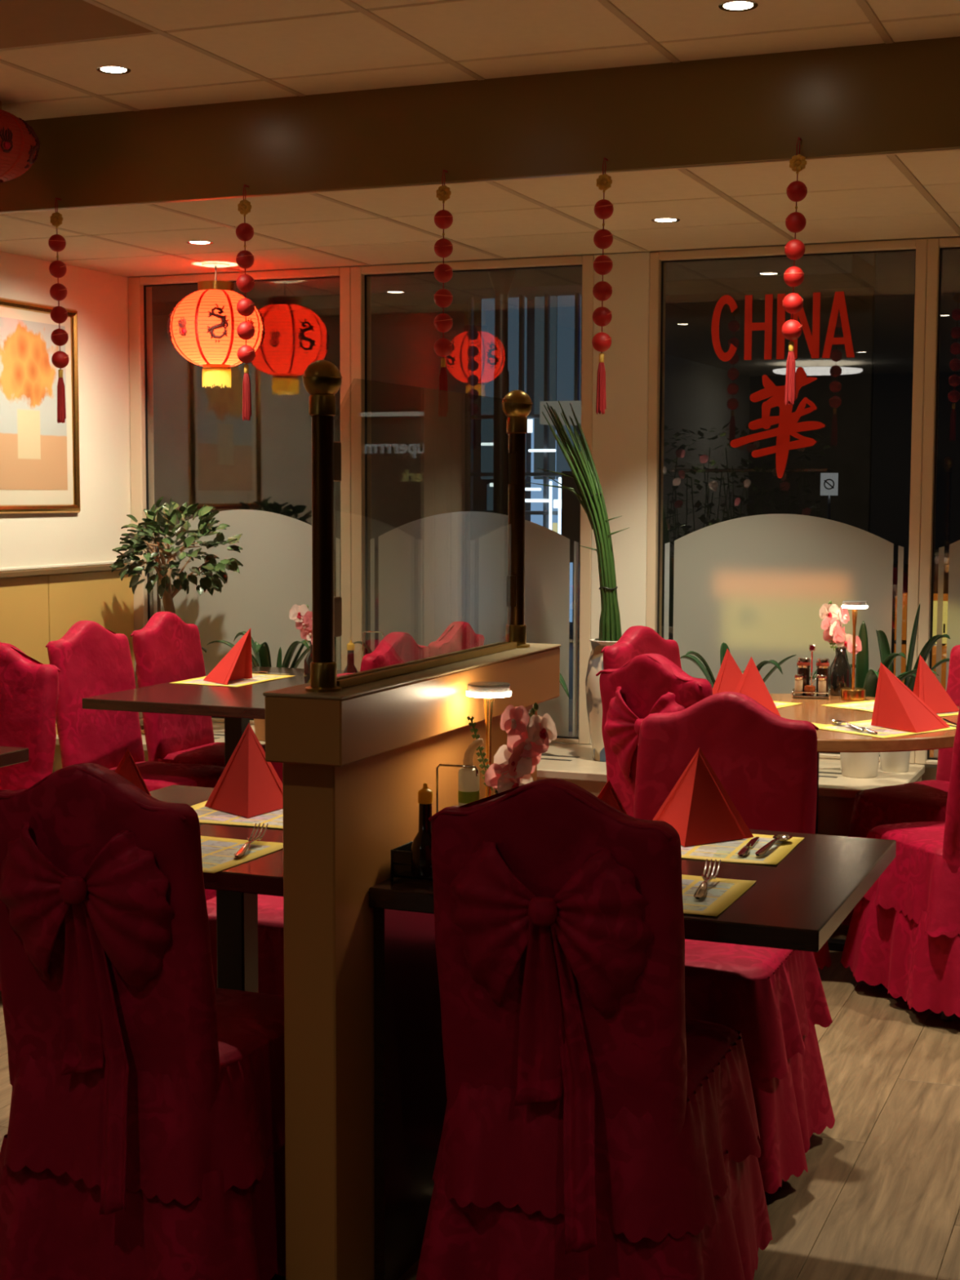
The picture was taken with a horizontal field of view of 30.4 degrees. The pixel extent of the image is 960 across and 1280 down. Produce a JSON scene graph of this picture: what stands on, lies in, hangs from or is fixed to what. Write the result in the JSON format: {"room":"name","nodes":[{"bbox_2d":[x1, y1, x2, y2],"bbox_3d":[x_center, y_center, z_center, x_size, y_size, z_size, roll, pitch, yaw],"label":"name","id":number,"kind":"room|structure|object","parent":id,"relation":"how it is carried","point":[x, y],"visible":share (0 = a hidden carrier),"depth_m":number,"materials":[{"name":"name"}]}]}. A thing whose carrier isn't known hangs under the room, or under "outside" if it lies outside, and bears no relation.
{"room":"chinese restaurant","nodes":[
{"label":"chinese restaurant","id":0,"kind":"room"},
{"bbox_2d":[0,251,154,773],"bbox_3d":[-3.759,-0.177,2.551,0.138,2.800,11.940,2,5,22],"label":"wall","id":1,"kind":"structure","parent":0,"point":[35,611],"depth_m":7.53,"materials":[{"name":"beige paint"}]},
{"bbox_2d":[0,297,80,514],"bbox_3d":[-1.821,-0.938,7.146,0.026,0.850,0.670,2,5,22],"label":"framed print","id":2,"kind":"object","parent":1,"relation":"attached to","point":[40,455],"visible":1,"depth_m":7.19,"materials":[{"name":"gold metal"}]},
{"bbox_2d":[0,560,133,578],"bbox_3d":[-2.388,-0.158,5.779,0.045,0.026,4.530,2,5,22],"label":"trim","id":3,"kind":"structure","parent":1,"relation":"attached to","point":[22,573],"depth_m":7.30,"materials":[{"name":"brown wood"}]},
{"bbox_2d":[0,36,959,214],"bbox_3d":[1.185,-1.485,4.826,7.290,0.298,0.040,2,5,22],"label":"beam","id":4,"kind":"structure","parent":1,"relation":"attached to","point":[900,97],"depth_m":5.24,"materials":[{"name":"brown paint"}]},
{"bbox_2d":[48,197,69,422],"bbox_3d":[-1.394,-1.089,5.845,0.060,0.739,0.061,-4,6,-38],"label":"string","id":5,"kind":"object","parent":4,"relation":"hanging from","point":[56,242],"visible":1,"depth_m":5.83,"materials":[{"name":"red plastic"}]},
{"bbox_2d":[235,184,255,420],"bbox_3d":[-0.741,-1.065,5.584,0.059,0.739,0.057,3,5,28],"label":"string","id":6,"kind":"object","parent":4,"relation":"hanging from","point":[246,353],"visible":1,"depth_m":5.57,"materials":[{"name":"red plastic"}]},
{"bbox_2d":[434,168,453,417],"bbox_3d":[-0.111,-1.045,5.331,0.057,0.739,0.057,-1,5,-10],"label":"string","id":7,"kind":"object","parent":4,"relation":"hanging from","point":[443,219],"visible":1,"depth_m":5.31,"materials":[{"name":"red plastic"}]},
{"bbox_2d":[0,0,959,120],"bbox_3d":[-0.661,-1.293,0.279,7.322,0.082,10.220,2,5,22],"label":"ceiling","id":8,"kind":"structure","parent":0,"point":[177,53],"depth_m":4.80,"materials":[{"name":"beige paint"}]},
{"bbox_2d":[0,100,39,182],"bbox_3d":[-1.583,-1.565,5.592,0.366,0.396,0.366,1,5,5],"label":"paper lantern","id":9,"kind":"object","parent":8,"relation":"hanging from","point":[20,145],"visible":1,"depth_m":5.52,"materials":[{"name":"red paper"}]},
{"bbox_2d":[96,65,130,74],"bbox_3d":[-1.070,-1.665,5.157,0.100,0.004,0.100,2,5,22],"label":"recessed light","id":10,"kind":"object","parent":8,"relation":"in","point":[110,69],"visible":1,"depth_m":5.16,"materials":[{"name":"silver metal"}]},
{"bbox_2d":[718,0,758,11],"bbox_3d":[0.652,-1.600,4.456,0.100,0.004,0.100,2,5,22],"label":"recessed light","id":11,"kind":"object","parent":8,"relation":"in","point":[737,5],"visible":1,"depth_m":4.46,"materials":[{"name":"silver metal"}]},
{"bbox_2d":[0,150,959,276],"bbox_3d":[1.491,-1.448,5.638,7.322,0.082,1.720,2,5,22],"label":"ceiling","id":12,"kind":"structure","parent":0,"point":[908,195],"depth_m":6.10,"materials":[{"name":"beige paint"}]},
{"bbox_2d":[166,262,265,387],"bbox_3d":[-1.097,-1.306,7.348,0.388,0.506,0.388,1,5,13],"label":"paper lantern","id":13,"kind":"object","parent":12,"relation":"hanging from","point":[203,325],"visible":0.95,"depth_m":7.22,"materials":[{"name":"red"}]},
{"bbox_2d":[651,217,679,222],"bbox_3d":[0.641,-1.449,6.096,0.100,0.004,0.100,2,5,22],"label":"recessed light","id":14,"kind":"object","parent":12,"relation":"in","point":[658,220],"visible":1,"depth_m":6.09,"materials":[{"name":"silver metal"}]},
{"bbox_2d":[0,923,959,1279],"bbox_3d":[-0.372,1.403,1.207,7.490,0.100,11.940,2,5,22],"label":"floor","id":15,"kind":"structure","parent":0,"point":[878,1196],"depth_m":3.88,"materials":[{"name":"brown wood"}]},
{"bbox_2d":[0,746,28,767],"bbox_3d":[-1.749,0.684,4.618,0.800,0.750,0.801,2,5,22],"label":"dining table","id":16,"kind":"object","parent":15,"relation":"on","point":[9,756],"visible":1,"depth_m":4.76,"materials":[{"name":"brown wood"}]},
{"bbox_2d":[0,642,60,990],"bbox_3d":[-1.552,0.522,5.109,0.567,0.992,0.652,2,5,22],"label":"dining chair","id":17,"kind":"object","parent":15,"relation":"on","point":[29,687],"visible":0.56,"depth_m":5.22,"materials":[{"name":"red fabric"}]},
{"bbox_2d":[45,620,224,900],"bbox_3d":[-1.151,0.436,6.158,0.652,0.992,0.567,2,5,25],"label":"dining chair","id":18,"kind":"object","parent":15,"relation":"on","point":[92,660],"visible":0.41,"depth_m":6.17,"materials":[{"name":"red fabric"}]},
{"bbox_2d":[0,763,285,1279],"bbox_3d":[-0.569,0.682,3.256,0.584,0.992,0.658,2,5,22],"label":"dining chair","id":19,"kind":"object","parent":15,"relation":"on","point":[144,1139],"visible":0.91,"depth_m":3.00,"materials":[{"name":"red fabric"}]},
{"bbox_2d":[130,611,265,766],"bbox_3d":[-0.954,0.395,6.648,0.652,0.992,0.562,2,5,22],"label":"dining chair","id":20,"kind":"object","parent":15,"relation":"on","point":[167,649],"visible":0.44,"depth_m":6.62,"materials":[{"name":"red fabric"}]},
{"bbox_2d":[149,784,283,992],"bbox_3d":[-0.511,0.763,3.730,0.802,0.750,0.800,2,5,22],"label":"dining table","id":21,"kind":"object","parent":15,"relation":"on","point":[237,887],"visible":0.05,"depth_m":3.68,"materials":[{"name":"brown wood"}]},
{"bbox_2d":[191,800,283,828],"bbox_3d":[-0.452,0.376,3.831,0.420,0.003,0.290,2,5,20],"label":"placemat","id":22,"kind":"object","parent":21,"relation":"on","point":[274,819],"visible":0.33,"depth_m":3.78,"materials":[{"name":"yellow paper"}]},
{"bbox_2d":[204,722,283,817],"bbox_3d":[-0.504,0.282,3.841,0.198,0.189,0.148,0,5,-6],"label":"folded napkin","id":23,"kind":"object","parent":22,"relation":"on","point":[249,785],"visible":0.91,"depth_m":3.87,"materials":[{"name":"red fabric"}]},
{"bbox_2d":[200,835,283,873],"bbox_3d":[-0.621,0.408,3.453,0.420,0.003,0.290,2,5,24],"label":"placemat","id":24,"kind":"object","parent":21,"relation":"on","point":[217,853],"visible":0.29,"depth_m":3.44,"materials":[{"name":"yellow paper"}]},
{"bbox_2d":[114,748,151,795],"bbox_3d":[-0.684,0.304,3.609,0.224,0.182,0.143,2,5,24],"label":"folded napkin","id":25,"kind":"object","parent":24,"relation":"on","point":[127,768],"visible":0.24,"depth_m":3.56,"materials":[{"name":"red fabric"}]},
{"bbox_2d":[233,822,268,857],"bbox_3d":[-0.450,0.390,3.451,0.027,0.028,0.200,1,5,7],"label":"fork","id":26,"kind":"object","parent":24,"relation":"on","point":[244,848],"visible":1,"depth_m":3.47,"materials":[{"name":"silver metal"}]},
{"bbox_2d":[82,666,359,767],"bbox_3d":[-0.726,0.539,6.386,0.855,0.750,1.195,2,5,22],"label":"dining table","id":27,"kind":"object","parent":15,"relation":"on","point":[237,704],"visible":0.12,"depth_m":6.03,"materials":[{"name":"brown wood"}]},
{"bbox_2d":[168,673,295,686],"bbox_3d":[-0.916,0.145,6.568,0.290,0.002,0.420,2,5,24],"label":"placemat","id":28,"kind":"object","parent":27,"relation":"on","point":[256,677],"visible":0.66,"depth_m":6.50,"materials":[{"name":"yellow paper"}]},
{"bbox_2d":[203,628,252,684],"bbox_3d":[-0.949,0.057,6.488,0.150,0.194,0.231,2,5,16],"label":"folded napkin","id":29,"kind":"object","parent":28,"relation":"on","point":[237,664],"visible":1,"depth_m":6.52,"materials":[{"name":"red fabric"}]},
{"bbox_3d":[-0.494,0.170,6.291,0.290,0.002,0.420,2,5,25],"label":"placemat","id":30,"kind":"object","parent":27,"relation":"on","visible":0},
{"bbox_2d":[288,604,312,683],"bbox_3d":[-0.612,0.020,6.330,0.128,0.296,0.081,-2,5,-27],"label":"potted orchid","id":31,"kind":"object","parent":30,"relation":"on","point":[301,615],"visible":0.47,"depth_m":6.32,"materials":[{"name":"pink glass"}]},
{"bbox_2d":[362,631,383,657],"bbox_3d":[-0.405,0.073,6.226,0.133,0.208,0.085,2,5,22],"label":"condiment caddy","id":32,"kind":"object","parent":30,"relation":"on","point":[364,631],"visible":0.13,"depth_m":6.22,"materials":[{"name":"black metal"}]},
{"bbox_2d":[343,640,357,673],"bbox_3d":[-0.456,0.083,6.231,0.054,0.166,0.054,2,5,22],"label":"sauce bottle","id":33,"kind":"object","parent":32,"relation":"in","point":[350,668],"visible":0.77,"depth_m":6.22,"materials":[{"name":"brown glass"}]},
{"bbox_2d":[205,672,351,995],"bbox_3d":[-0.437,0.599,4.248,0.584,0.992,0.658,2,5,22],"label":"dining chair","id":34,"kind":"object","parent":15,"relation":"on","point":[270,908],"visible":0.04,"depth_m":4.01,"materials":[{"name":"red fabric"}]},
{"bbox_2d":[360,631,430,671],"bbox_3d":[-0.512,0.458,5.920,0.652,0.992,0.562,2,5,24],"label":"dining chair","id":35,"kind":"object","parent":15,"relation":"on","point":[396,647],"visible":0.06,"depth_m":5.71,"materials":[{"name":"red fabric"}]},
{"bbox_2d":[262,360,560,1279],"bbox_3d":[-0.093,0.326,3.474,0.148,1.668,1.099,2,5,22],"label":"wall","id":36,"kind":"structure","parent":15,"relation":"on","point":[356,751],"depth_m":3.07,"materials":[{"name":"beige laminate"}]},
{"bbox_2d":[427,621,484,657],"bbox_3d":[-0.322,0.419,6.394,0.652,0.992,0.567,2,5,22],"label":"dining chair","id":37,"kind":"object","parent":15,"relation":"on","point":[459,635],"visible":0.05,"depth_m":6.19,"materials":[{"name":"red fabric"}]},
{"bbox_2d":[416,778,773,1279],"bbox_3d":[0.216,0.696,3.112,0.567,0.992,0.652,2,5,22],"label":"dining chair","id":38,"kind":"object","parent":15,"relation":"on","point":[593,1128],"visible":1,"depth_m":2.86,"materials":[{"name":"red fabric"}]},
{"bbox_2d":[368,829,896,1279],"bbox_3d":[0.321,0.795,3.382,0.799,0.750,0.803,2,5,22],"label":"dining table","id":39,"kind":"object","parent":15,"relation":"on","point":[798,902],"visible":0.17,"depth_m":3.22,"materials":[{"name":"brown wood"}]},
{"bbox_2d":[391,763,478,880],"bbox_3d":[-0.077,0.329,3.200,0.148,0.208,0.090,2,5,22],"label":"condiment caddy","id":40,"kind":"object","parent":39,"relation":"on","point":[401,856],"visible":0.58,"depth_m":3.19,"materials":[{"name":"black metal"}]},
{"bbox_2d":[393,875,432,880],"bbox_3d":[-0.083,0.425,3.210,0.130,0.006,0.085,2,5,22],"label":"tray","id":41,"kind":"object","parent":40,"relation":"on","point":[412,877],"depth_m":3.18,"materials":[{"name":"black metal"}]},
{"bbox_2d":[410,782,432,876],"bbox_3d":[-0.098,0.340,3.183,0.054,0.166,0.054,2,5,22],"label":"sauce bottle","id":42,"kind":"object","parent":40,"relation":"in","point":[421,858],"visible":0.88,"depth_m":3.17,"materials":[{"name":"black glass"}]},
{"bbox_2d":[457,737,483,805],"bbox_3d":[-0.019,0.299,3.205,0.039,0.246,0.044,-3,6,-32],"label":"squeeze bottle","id":43,"kind":"object","parent":40,"relation":"in","point":[468,792],"visible":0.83,"depth_m":3.19,"materials":[{"name":"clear plastic"}]},
{"bbox_2d":[466,681,511,797],"bbox_3d":[0.016,0.250,3.380,0.086,0.335,0.086,2,5,22],"label":"table lamp","id":44,"kind":"object","parent":39,"relation":"on","point":[488,691],"visible":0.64,"depth_m":3.36,"materials":[{"name":"gold metal"}]},
{"bbox_2d":[466,702,556,794],"bbox_3d":[0.056,0.271,3.226,0.152,0.319,0.080,3,6,29],"label":"potted orchid","id":45,"kind":"object","parent":39,"relation":"on","point":[530,735],"visible":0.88,"depth_m":3.20,"materials":[{"name":"pink plant"}]},
{"bbox_2d":[681,874,755,916],"bbox_3d":[0.249,0.438,3.126,0.420,0.002,0.290,2,5,22],"label":"placemat","id":46,"kind":"object","parent":39,"relation":"on","point":[721,893],"visible":0.27,"depth_m":3.08,"materials":[{"name":"yellow paper"}]},
{"bbox_2d":[597,779,627,814],"bbox_3d":[0.256,0.338,3.249,0.224,0.182,0.143,2,5,24],"label":"folded napkin","id":47,"kind":"object","parent":46,"relation":"on","point":[607,794],"visible":0.18,"depth_m":3.19,"materials":[{"name":"red fabric"}]},
{"bbox_2d":[693,858,720,898],"bbox_3d":[0.399,0.421,3.119,0.027,0.028,0.200,2,5,15],"label":"fork","id":48,"kind":"object","parent":46,"relation":"on","point":[700,891],"visible":1,"depth_m":3.14,"materials":[{"name":"silver metal"}]},
{"bbox_2d":[680,833,804,865],"bbox_3d":[0.412,0.405,3.528,0.420,0.003,0.290,2,5,21],"label":"placemat","id":49,"kind":"object","parent":39,"relation":"on","point":[726,851],"visible":0.42,"depth_m":3.45,"materials":[{"name":"yellow paper"}]},
{"bbox_2d":[652,746,753,846],"bbox_3d":[0.427,0.313,3.545,0.224,0.182,0.143,2,5,19],"label":"folded napkin","id":50,"kind":"object","parent":49,"relation":"on","point":[698,806],"visible":0.86,"depth_m":3.56,"materials":[{"name":"red fabric"}]},
{"bbox_2d":[737,836,759,856],"bbox_3d":[0.531,0.404,3.478,0.019,0.007,0.195,2,5,18],"label":"knife","id":51,"kind":"object","parent":49,"relation":"on","point":[744,851],"visible":1,"depth_m":3.44,"materials":[{"name":"silver metal"}]},
{"bbox_2d":[755,834,792,856],"bbox_3d":[0.574,0.402,3.471,0.038,0.013,0.196,2,5,25],"label":"spoon","id":52,"kind":"object","parent":49,"relation":"on","point":[780,837],"visible":1,"depth_m":3.47,"materials":[{"name":"silver metal"}]},
{"bbox_2d":[773,834,792,841],"bbox_3d":[0.605,0.399,3.535,0.038,0.009,0.055,2,5,25],"label":"bowl","id":53,"kind":"object","parent":52,"relation":"on","point":[780,837],"depth_m":3.55,"materials":[{"name":"silver metal"}]},
{"bbox_2d":[600,625,681,669],"bbox_3d":[0.754,0.460,5.947,0.652,0.992,0.562,4,6,39],"label":"dining chair","id":54,"kind":"object","parent":15,"relation":"on","point":[638,640],"visible":0.06,"depth_m":6.02,"materials":[{"name":"red fabric"}]},
{"bbox_2d":[595,653,831,969],"bbox_3d":[0.687,0.518,5.249,0.658,0.992,0.584,-4,6,-41],"label":"dining chair","id":55,"kind":"object","parent":15,"relation":"on","point":[647,684],"visible":0.16,"depth_m":5.07,"materials":[{"name":"red fabric"}]},
{"bbox_2d":[633,691,835,1193],"bbox_3d":[0.474,0.634,3.866,0.562,0.992,0.652,2,5,22],"label":"dining chair","id":56,"kind":"object","parent":15,"relation":"on","point":[766,762],"visible":0.43,"depth_m":3.92,"materials":[{"name":"red fabric"}]},
{"bbox_2d":[769,693,959,951],"bbox_3d":[1.046,0.609,5.630,1.150,0.750,1.150,2,5,22],"label":"round table","id":57,"kind":"object","parent":15,"relation":"on","point":[811,709],"visible":0.2,"depth_m":5.19,"materials":[{"name":"brown wood"}]},
{"bbox_2d":[733,656,780,715],"bbox_3d":[0.894,0.147,5.546,0.224,0.182,0.143,-4,6,-38],"label":"folded napkin","id":58,"kind":"object","parent":57,"relation":"on","point":[751,684],"visible":0.62,"depth_m":5.55,"materials":[{"name":"red fabric"}]},
{"bbox_2d":[773,701,802,708],"bbox_3d":[0.827,0.216,5.800,0.290,0.002,0.420,4,6,39],"label":"placemat","id":59,"kind":"object","parent":57,"relation":"on","point":[778,704],"visible":0.08,"depth_m":5.85,"materials":[{"name":"yellow paper"}]},
{"bbox_2d":[712,648,742,694],"bbox_3d":[0.869,0.121,5.846,0.143,0.182,0.224,4,6,37],"label":"folded napkin","id":60,"kind":"object","parent":59,"relation":"on","point":[729,675],"visible":0.42,"depth_m":5.84,"materials":[{"name":"red fabric"}]},
{"bbox_2d":[791,644,830,699],"bbox_3d":[1.136,0.106,6.050,0.128,0.182,0.104,1,5,12],"label":"condiment caddy","id":61,"kind":"object","parent":57,"relation":"on","point":[811,646],"visible":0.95,"depth_m":6.02,"materials":[{"name":"silver metal"}]},
{"bbox_2d":[794,674,803,694],"bbox_3d":[1.091,0.152,6.044,0.029,0.071,0.029,2,5,22],"label":"jar","id":62,"kind":"object","parent":61,"relation":"in","point":[798,678],"visible":1,"depth_m":6.03,"materials":[{"name":"beige"}]},
{"bbox_2d":[796,657,810,693],"bbox_3d":[1.114,0.122,6.082,0.046,0.124,0.045,2,5,22],"label":"jar","id":63,"kind":"object","parent":61,"relation":"in","point":[803,664],"visible":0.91,"depth_m":6.06,"materials":[{"name":"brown glass"}]},
{"bbox_2d":[792,693,828,698],"bbox_3d":[1.136,0.190,6.057,0.124,0.007,0.100,1,5,12],"label":"tray","id":64,"kind":"object","parent":61,"relation":"on","point":[803,695],"depth_m":6.02,"materials":[{"name":"silver metal"}]},
{"bbox_2d":[804,674,818,695],"bbox_3d":[1.128,0.153,6.032,0.043,0.071,0.040,-3,6,-36],"label":"pot","id":65,"kind":"object","parent":61,"relation":"in","point":[808,688],"visible":1,"depth_m":6.02,"materials":[{"name":"brown ceramic"}]},
{"bbox_2d":[817,674,826,695],"bbox_3d":[1.167,0.154,6.025,0.029,0.071,0.029,2,5,22],"label":"jar","id":66,"kind":"object","parent":61,"relation":"in","point":[822,678],"visible":1,"depth_m":6.01,"materials":[{"name":"beige"}]},
{"bbox_2d":[816,657,829,694],"bbox_3d":[1.177,0.123,6.068,0.046,0.124,0.045,2,5,22],"label":"jar","id":67,"kind":"object","parent":61,"relation":"in","point":[822,664],"visible":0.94,"depth_m":6.05,"materials":[{"name":"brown glass"}]},
{"bbox_2d":[819,600,862,696],"bbox_3d":[1.247,0.028,6.114,0.149,0.329,0.083,1,5,7],"label":"potted orchid","id":68,"kind":"object","parent":57,"relation":"on","point":[840,670],"visible":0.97,"depth_m":6.09,"materials":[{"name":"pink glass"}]},
{"bbox_2d":[840,600,867,701],"bbox_3d":[1.266,0.036,5.981,0.086,0.335,0.086,2,5,22],"label":"table lamp","id":69,"kind":"object","parent":57,"relation":"on","point":[850,694],"visible":1,"depth_m":5.96,"materials":[{"name":"gold metal"}]},
{"bbox_2d":[816,719,956,737],"bbox_3d":[1.232,0.260,5.294,0.420,0.002,0.290,-4,6,-38],"label":"placemat","id":70,"kind":"object","parent":57,"relation":"on","point":[882,732],"visible":0.57,"depth_m":5.23,"materials":[{"name":"yellow paper"}]},
{"bbox_2d":[831,720,863,730],"bbox_3d":[1.097,0.253,5.263,0.038,0.013,0.196,-1,5,-14],"label":"spoon","id":71,"kind":"object","parent":70,"relation":"on","point":[836,722],"visible":1,"depth_m":5.27,"materials":[{"name":"silver metal"}]},
{"bbox_2d":[871,662,950,733],"bbox_3d":[1.283,0.170,5.219,0.233,0.196,0.148,1,5,7],"label":"folded napkin","id":72,"kind":"object","parent":70,"relation":"on","point":[896,706],"visible":1,"depth_m":5.25,"materials":[{"name":"red fabric"}]},
{"bbox_2d":[822,699,958,716],"bbox_3d":[1.364,0.222,5.741,0.290,0.002,0.420,-3,6,-35],"label":"placemat","id":73,"kind":"object","parent":57,"relation":"on","point":[867,705],"visible":0.31,"depth_m":5.79,"materials":[{"name":"yellow paper"}]},
{"bbox_2d":[913,655,959,713],"bbox_3d":[1.469,0.139,5.664,0.143,0.182,0.224,1,5,7],"label":"folded napkin","id":74,"kind":"object","parent":73,"relation":"on","point":[927,687],"visible":0.7,"depth_m":5.64,"materials":[{"name":"red fabric"}]},
{"bbox_2d":[840,705,959,1021],"bbox_3d":[1.399,0.538,5.040,0.562,0.992,0.652,-1,5,-18],"label":"dining chair","id":75,"kind":"object","parent":15,"relation":"on","point":[903,936],"visible":0.83,"depth_m":4.91,"materials":[{"name":"red fabric"}]},
{"bbox_2d":[841,644,959,925],"bbox_3d":[1.537,0.476,5.788,0.658,0.992,0.584,-3,6,-35],"label":"dining chair","id":76,"kind":"object","parent":15,"relation":"on","point":[923,801],"visible":0.35,"depth_m":5.75,"materials":[{"name":"red fabric"}]},
{"bbox_2d":[129,235,959,781],"bbox_3d":[1.868,-0.525,6.622,7.490,2.850,0.240,2,5,22],"label":"wall","id":77,"kind":"structure","parent":0,"point":[620,434],"depth_m":6.99,"materials":[{"name":"beige paint"}]},
{"bbox_2d":[128,266,351,724],"bbox_3d":[-1.032,-0.610,7.710,1.089,1.954,0.100,2,5,22],"label":"window","id":78,"kind":"structure","parent":77,"relation":"in","point":[275,575],"depth_m":7.71,"materials":[{"name":"beige paint"}]},
{"bbox_2d":[351,254,594,744],"bbox_3d":[-0.031,-0.573,7.309,1.068,1.954,0.100,2,5,22],"label":"window","id":79,"kind":"structure","parent":77,"relation":"in","point":[437,571],"depth_m":7.33,"materials":[{"name":"beige paint"}]},
{"bbox_2d":[53,718,924,836],"bbox_3d":[-0.067,0.649,7.007,3.486,0.431,0.679,2,5,22],"label":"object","id":80,"kind":"structure","parent":77,"relation":"attached to","point":[574,763],"depth_m":6.46,"materials":[{"name":"laminate"}]},
{"bbox_2d":[109,496,243,734],"bbox_3d":[-1.277,-0.106,7.440,0.581,0.995,0.455,2,5,22],"label":"bonsai tree","id":81,"kind":"object","parent":80,"relation":"on","point":[167,591],"visible":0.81,"depth_m":7.34,"materials":[{"name":"green plant"}]},
{"bbox_2d":[207,631,310,741],"bbox_3d":[-0.865,0.180,7.247,0.566,0.461,0.195,1,5,7],"label":"plant","id":82,"kind":"object","parent":80,"relation":"on","point":[263,658],"visible":0.34,"depth_m":7.20,"materials":[{"name":"green plant"}]},
{"bbox_2d":[585,638,617,761],"bbox_3d":[0.495,0.228,6.735,0.188,0.460,0.188,2,5,22],"label":"porcelain vase","id":83,"kind":"object","parent":80,"relation":"on","point":[593,700],"visible":0.45,"depth_m":6.68,"materials":[{"name":"beige ceramic"}]},
{"bbox_2d":[528,400,629,640],"bbox_3d":[0.374,-0.413,6.736,0.413,0.999,0.152,1,5,13],"label":"sheaf","id":84,"kind":"object","parent":83,"relation":"in","point":[585,477],"visible":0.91,"depth_m":6.68,"materials":[{"name":"green plant"}]},
{"bbox_2d":[680,642,796,688],"bbox_3d":[0.950,0.246,6.539,0.440,0.460,0.206,2,5,22],"label":"plant","id":85,"kind":"object","parent":80,"relation":"on","point":[706,670],"visible":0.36,"depth_m":6.54,"materials":[{"name":"green plant"}]},
{"bbox_2d":[809,620,938,777],"bbox_3d":[1.384,0.208,6.348,0.253,0.570,0.514,-5,7,-45],"label":"plant","id":86,"kind":"object","parent":80,"relation":"on","point":[855,765],"visible":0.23,"depth_m":6.31,"materials":[{"name":"green plant"}]},
{"bbox_2d":[849,604,950,772],"bbox_3d":[1.532,0.174,6.467,0.421,0.620,0.165,2,5,22],"label":"plant","id":87,"kind":"object","parent":80,"relation":"on","point":[891,762],"visible":0.41,"depth_m":6.44,"materials":[{"name":"green plant"}]},
{"bbox_2d":[645,238,927,764],"bbox_3d":[1.170,-0.528,6.828,1.061,1.954,0.100,2,5,22],"label":"window","id":88,"kind":"structure","parent":77,"relation":"in","point":[758,586],"depth_m":6.83,"materials":[{"name":"beige paint"}]},
{"bbox_2d":[915,236,959,764],"bbox_3d":[2.157,-0.491,6.432,1.065,1.954,0.100,2,5,22],"label":"window","id":89,"kind":"structure","parent":77,"relation":"in","point":[935,246],"depth_m":6.58,"materials":[{"name":"beige paint"}]},
{"bbox_2d":[591,157,613,413],"bbox_3d":[0.357,-1.030,5.144,0.059,0.739,0.057,1,5,14],"label":"string","id":90,"kind":"object","parent":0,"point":[603,208],"visible":1,"depth_m":5.13,"materials":[{"name":"red"}]},
{"bbox_2d":[782,137,807,404],"bbox_3d":[0.878,-1.028,4.934,0.060,0.739,0.063,-4,6,-39],"label":"hanging lantern ornament","id":91,"kind":"object","parent":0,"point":[797,191],"visible":1,"depth_m":4.92,"materials":[{"name":"red plastic"}]},
{"label":"outside","id":92,"kind":"structure","parent":0,"visible":0},
{"bbox_2d":[334,563,948,737],"bbox_3d":[4.123,-0.365,23.721,50.000,0.080,33.000,2,5,22],"label":"pavement","id":93,"kind":"structure","parent":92,"point":[895,565],"depth_m":19.16,"materials":[{"name":"concrete"}]},
{"bbox_2d":[487,270,516,515],"bbox_3d":[0.167,-1.796,13.844,0.240,4.400,0.236,2,5,22],"label":"lamp post","id":94,"kind":"object","parent":93,"relation":"on","point":[501,281],"visible":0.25,"depth_m":13.78,"materials":[{"name":"black metal"}]},
{"bbox_2d":[151,253,875,643],"bbox_3d":[-1.873,-2.812,19.287,12.000,5.500,1.300,2,5,22],"label":"window glass","id":95,"kind":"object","parent":93,"relation":"on","point":[424,464],"visible":0.39,"depth_m":18.53,"materials":[{"name":"glass"}]},
{"bbox_2d":[820,472,838,519],"bbox_3d":[3.107,-0.619,15.777,0.156,1.750,0.038,2,5,22],"label":"road sign","id":96,"kind":"object","parent":93,"relation":"on","point":[828,481],"visible":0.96,"depth_m":15.70,"materials":[{"name":"silver metal"}]},
{"bbox_2d":[893,592,947,757],"bbox_3d":[2.146,0.321,8.564,0.240,1.080,0.310,2,5,22],"label":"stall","id":97,"kind":"object","parent":93,"relation":"on","point":[904,595],"visible":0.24,"depth_m":8.42,"materials":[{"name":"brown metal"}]},
{"bbox_2d":[932,600,947,644],"bbox_3d":[2.254,0.362,8.112,0.420,1.075,0.033,2,5,22],"label":"price board","id":98,"kind":"object","parent":93,"relation":"on","point":[944,624],"visible":0.02,"depth_m":8.12,"materials":[{"name":"yellow metal"}]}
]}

